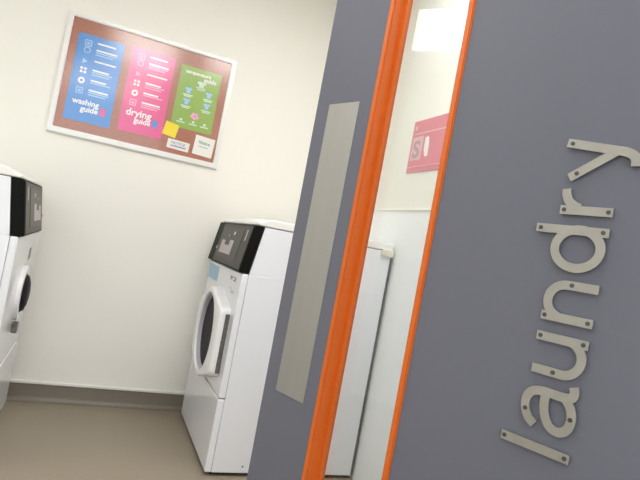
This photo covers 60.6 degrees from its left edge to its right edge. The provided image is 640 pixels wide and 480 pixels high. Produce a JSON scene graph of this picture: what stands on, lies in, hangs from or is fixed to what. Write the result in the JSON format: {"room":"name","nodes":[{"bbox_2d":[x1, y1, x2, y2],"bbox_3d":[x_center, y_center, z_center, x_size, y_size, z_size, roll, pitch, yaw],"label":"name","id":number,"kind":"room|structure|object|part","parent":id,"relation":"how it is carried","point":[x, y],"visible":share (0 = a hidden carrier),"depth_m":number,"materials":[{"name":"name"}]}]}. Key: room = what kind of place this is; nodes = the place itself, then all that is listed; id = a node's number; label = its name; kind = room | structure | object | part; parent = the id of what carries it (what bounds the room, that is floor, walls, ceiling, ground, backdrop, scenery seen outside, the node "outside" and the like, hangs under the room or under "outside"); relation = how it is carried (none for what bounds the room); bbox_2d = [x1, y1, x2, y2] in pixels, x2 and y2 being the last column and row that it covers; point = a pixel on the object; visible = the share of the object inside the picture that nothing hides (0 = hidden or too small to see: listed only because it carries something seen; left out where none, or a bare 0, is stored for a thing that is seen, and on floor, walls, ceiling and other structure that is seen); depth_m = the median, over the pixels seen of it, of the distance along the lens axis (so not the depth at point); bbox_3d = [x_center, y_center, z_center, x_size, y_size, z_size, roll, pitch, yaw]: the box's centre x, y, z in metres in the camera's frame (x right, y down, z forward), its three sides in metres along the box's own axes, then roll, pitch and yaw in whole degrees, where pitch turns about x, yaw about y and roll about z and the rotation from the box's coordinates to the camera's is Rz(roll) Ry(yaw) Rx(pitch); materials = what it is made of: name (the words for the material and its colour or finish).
{"room":"laundry","nodes":[
{"label":"laundry","id":0,"kind":"room"},
{"bbox_2d":[0,0,336,391],"bbox_3d":[-1.637,-0.497,2.695,3.942,2.512,0.100,11,-1,-22],"label":"wall","id":1,"kind":"structure","parent":0,"point":[121,264],"depth_m":2.94,"materials":[{"name":"beige paint"}]},
{"bbox_2d":[6,382,183,411],"bbox_3d":[-1.837,0.697,2.609,3.742,0.088,0.030,11,-1,-22],"label":"baseboard","id":2,"kind":"structure","parent":1,"relation":"attached to","point":[17,392],"depth_m":2.88,"materials":[{"name":"grey plastic"}]},
{"bbox_2d":[10,379,184,394],"bbox_3d":[-1.831,0.645,2.619,3.742,0.016,0.011,11,-1,-22],"label":"trim","id":3,"kind":"structure","parent":1,"relation":"attached to","point":[11,380],"depth_m":2.88,"materials":[{"name":"white plastic"}]},
{"bbox_2d":[46,10,236,168],"bbox_3d":[-0.917,-0.773,2.902,0.868,0.614,0.020,11,-1,-22],"label":"notice board","id":4,"kind":"object","parent":1,"relation":"attached to","point":[77,22],"visible":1,"depth_m":2.88,"materials":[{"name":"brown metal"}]},
{"bbox_2d":[63,32,124,127],"bbox_3d":[-1.155,-0.816,2.804,0.222,0.443,0.001,11,-1,-22],"label":"poster","id":5,"kind":"object","parent":4,"relation":"attached to","point":[97,63],"visible":1,"depth_m":2.80,"materials":[{"name":"blue paper"}]},
{"bbox_2d":[117,46,175,139],"bbox_3d":[-0.916,-0.777,2.902,0.224,0.446,0.001,11,-1,-22],"label":"poster","id":6,"kind":"object","parent":4,"relation":"attached to","point":[150,73],"visible":1,"depth_m":2.90,"materials":[{"name":"pink paper"}]},
{"bbox_2d":[162,121,178,137],"bbox_3d":[-0.805,-0.596,2.954,0.083,0.084,0.001,11,-1,-22],"label":"sticky note","id":7,"kind":"object","parent":4,"relation":"attached to","point":[170,129],"visible":1,"depth_m":2.95,"materials":[{"name":"yellow paper"}]},
{"bbox_2d":[166,138,189,152],"bbox_3d":[-0.770,-0.514,2.973,0.120,0.054,0.001,11,-1,-22],"label":"paper note","id":8,"kind":"object","parent":4,"relation":"attached to","point":[171,143],"visible":1,"depth_m":2.97,"materials":[{"name":"white paper"}]},
{"bbox_2d":[171,64,221,134],"bbox_3d":[-0.675,-0.766,2.998,0.222,0.339,0.001,11,-1,-22],"label":"poster","id":9,"kind":"object","parent":4,"relation":"attached to","point":[196,99],"visible":1,"depth_m":3.00,"materials":[{"name":"green paper"}]},
{"bbox_2d":[192,135,214,158],"bbox_3d":[-0.642,-0.515,3.024,0.113,0.112,0.001,11,-1,-22],"label":"paper note","id":10,"kind":"object","parent":4,"relation":"attached to","point":[203,146],"visible":1,"depth_m":3.02,"materials":[{"name":"white paper"}]},
{"bbox_2d":[0,401,352,479],"bbox_3d":[-0.969,0.907,0.379,3.942,0.100,5.030,11,-1,-22],"label":"floor","id":11,"kind":"structure","parent":0,"point":[39,441],"depth_m":2.40,"materials":[{"name":"grey plastic"}]},
{"bbox_2d":[0,164,42,411],"bbox_3d":[-1.589,0.215,2.209,0.731,1.110,0.737,11,-1,-22],"label":"washing machine","id":12,"kind":"object","parent":11,"relation":"on","point":[21,215],"visible":1,"depth_m":2.09,"materials":[{"name":"white metal"}]},
{"bbox_3d":[-1.375,0.649,2.317,0.029,0.309,0.733,11,-1,-22],"label":"panel","id":13,"kind":"part","parent":12,"relation":"part of","materials":[{"name":"white metal"}]},
{"bbox_3d":[-1.287,0.368,2.309,0.022,0.045,0.040,11,-1,-22],"label":"handle","id":14,"kind":"part","parent":12,"relation":"part of","materials":[{"name":"plastic"}]},
{"bbox_3d":[-1.297,0.231,2.327,0.028,0.532,0.733,11,-1,-22],"label":"panel","id":15,"kind":"part","parent":12,"relation":"part of","materials":[{"name":"white metal"}]},
{"bbox_3d":[-1.520,-0.320,2.209,0.661,0.035,0.737,11,-1,-22],"label":"lid","id":16,"kind":"part","parent":12,"relation":"part of","materials":[{"name":"white plastic"}]},
{"bbox_3d":[-1.277,0.225,2.343,0.018,0.236,0.236,11,-1,-22],"label":"door","id":17,"kind":"part","parent":12,"relation":"part of","materials":[{"name":"white plastic"}]},
{"bbox_3d":[-1.261,0.229,2.350,0.024,0.168,0.168,11,-1,-22],"label":"glass","id":18,"kind":"part","parent":12,"relation":"part of","materials":[{"name":"black glass"}]},
{"bbox_2d":[181,218,393,475],"bbox_3d":[-0.225,0.484,2.758,0.742,1.110,0.748,11,-1,-22],"label":"washing machine","id":19,"kind":"object","parent":11,"relation":"on","point":[237,315],"visible":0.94,"depth_m":2.38,"materials":[{"name":"white metal"}]},
{"bbox_3d":[-0.578,0.806,2.640,0.029,0.309,0.733,11,-1,-22],"label":"panel","id":20,"kind":"part","parent":19,"relation":"part of","materials":[{"name":"white metal"}]},
{"bbox_3d":[-0.527,0.429,2.596,0.005,0.342,0.342,11,-1,-22],"label":"glass","id":21,"kind":"part","parent":19,"relation":"part of","materials":[{"name":"black glass"}]},
{"bbox_3d":[-0.523,0.430,2.585,0.050,0.424,0.504,11,-1,-22],"label":"door","id":22,"kind":"part","parent":19,"relation":"part of","materials":[{"name":"white plastic"}]},
{"bbox_3d":[-0.499,0.388,2.650,0.028,0.532,0.733,11,-1,-22],"label":"panel","id":23,"kind":"part","parent":19,"relation":"part of","materials":[{"name":"white metal"}]},
{"bbox_3d":[-0.092,-0.038,2.789,0.661,0.035,0.737,11,-1,-22],"label":"lid","id":24,"kind":"part","parent":19,"relation":"part of","materials":[{"name":"white plastic"}]},
{"bbox_3d":[0.103,0.571,2.899,0.008,1.026,0.736,11,-1,-22],"label":"panel","id":25,"kind":"part","parent":19,"relation":"part of","materials":[{"name":"grey metal"}]},
{"bbox_2d":[375,0,469,208],"bbox_3d":[1.041,-0.029,1.075,0.100,2.512,4.930,11,-1,-22],"label":"wall","id":26,"kind":"structure","parent":0,"point":[430,59],"depth_m":2.64,"materials":[{"name":"beige paint"}]},
{"bbox_2d":[349,211,430,479],"bbox_3d":[0.862,0.568,1.083,0.004,1.274,4.818,11,-1,-22],"label":"wall panel","id":27,"kind":"object","parent":26,"relation":"attached to","point":[406,231],"depth_m":2.47,"materials":[{"name":"white"}]},
{"bbox_2d":[374,209,430,210],"bbox_3d":[0.977,-0.063,1.101,0.009,0.010,4.830,11,-1,-22],"label":"trim","id":28,"kind":"structure","parent":26,"relation":"attached to","point":[374,209],"depth_m":2.57,"materials":[{"name":"white plastic"}]},
{"bbox_2d":[406,113,448,173],"bbox_3d":[0.490,-0.433,2.479,0.005,0.250,0.302,11,-1,-22],"label":"wall sign","id":29,"kind":"object","parent":26,"relation":"attached to","point":[429,134],"visible":0.84,"depth_m":2.48,"materials":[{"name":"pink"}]},
{"bbox_3d":[0.626,0.080,0.495,0.050,2.120,0.140,11,-1,-22],"label":"trim","id":30,"kind":"structure","parent":0,"visible":0},
{"bbox_2d":[247,0,639,479],"bbox_3d":[0.266,0.057,0.864,0.055,2.032,0.942,12,-2,-42],"label":"door","id":31,"kind":"structure","parent":30,"relation":"attached to","point":[521,361],"depth_m":0.84,"materials":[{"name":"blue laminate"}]},
{"bbox_3d":[-0.007,0.018,1.134,0.002,0.619,0.089,12,-2,-42],"label":"push plate","id":32,"kind":"part","parent":31,"relation":"part of","materials":[{"name":"metal"}]},
{"bbox_3d":[0.138,0.000,1.017,0.051,1.480,0.202,12,-2,-42],"label":"vision frame","id":33,"kind":"part","parent":31,"relation":"part of","materials":[{"name":"orange paint"}]}
]}

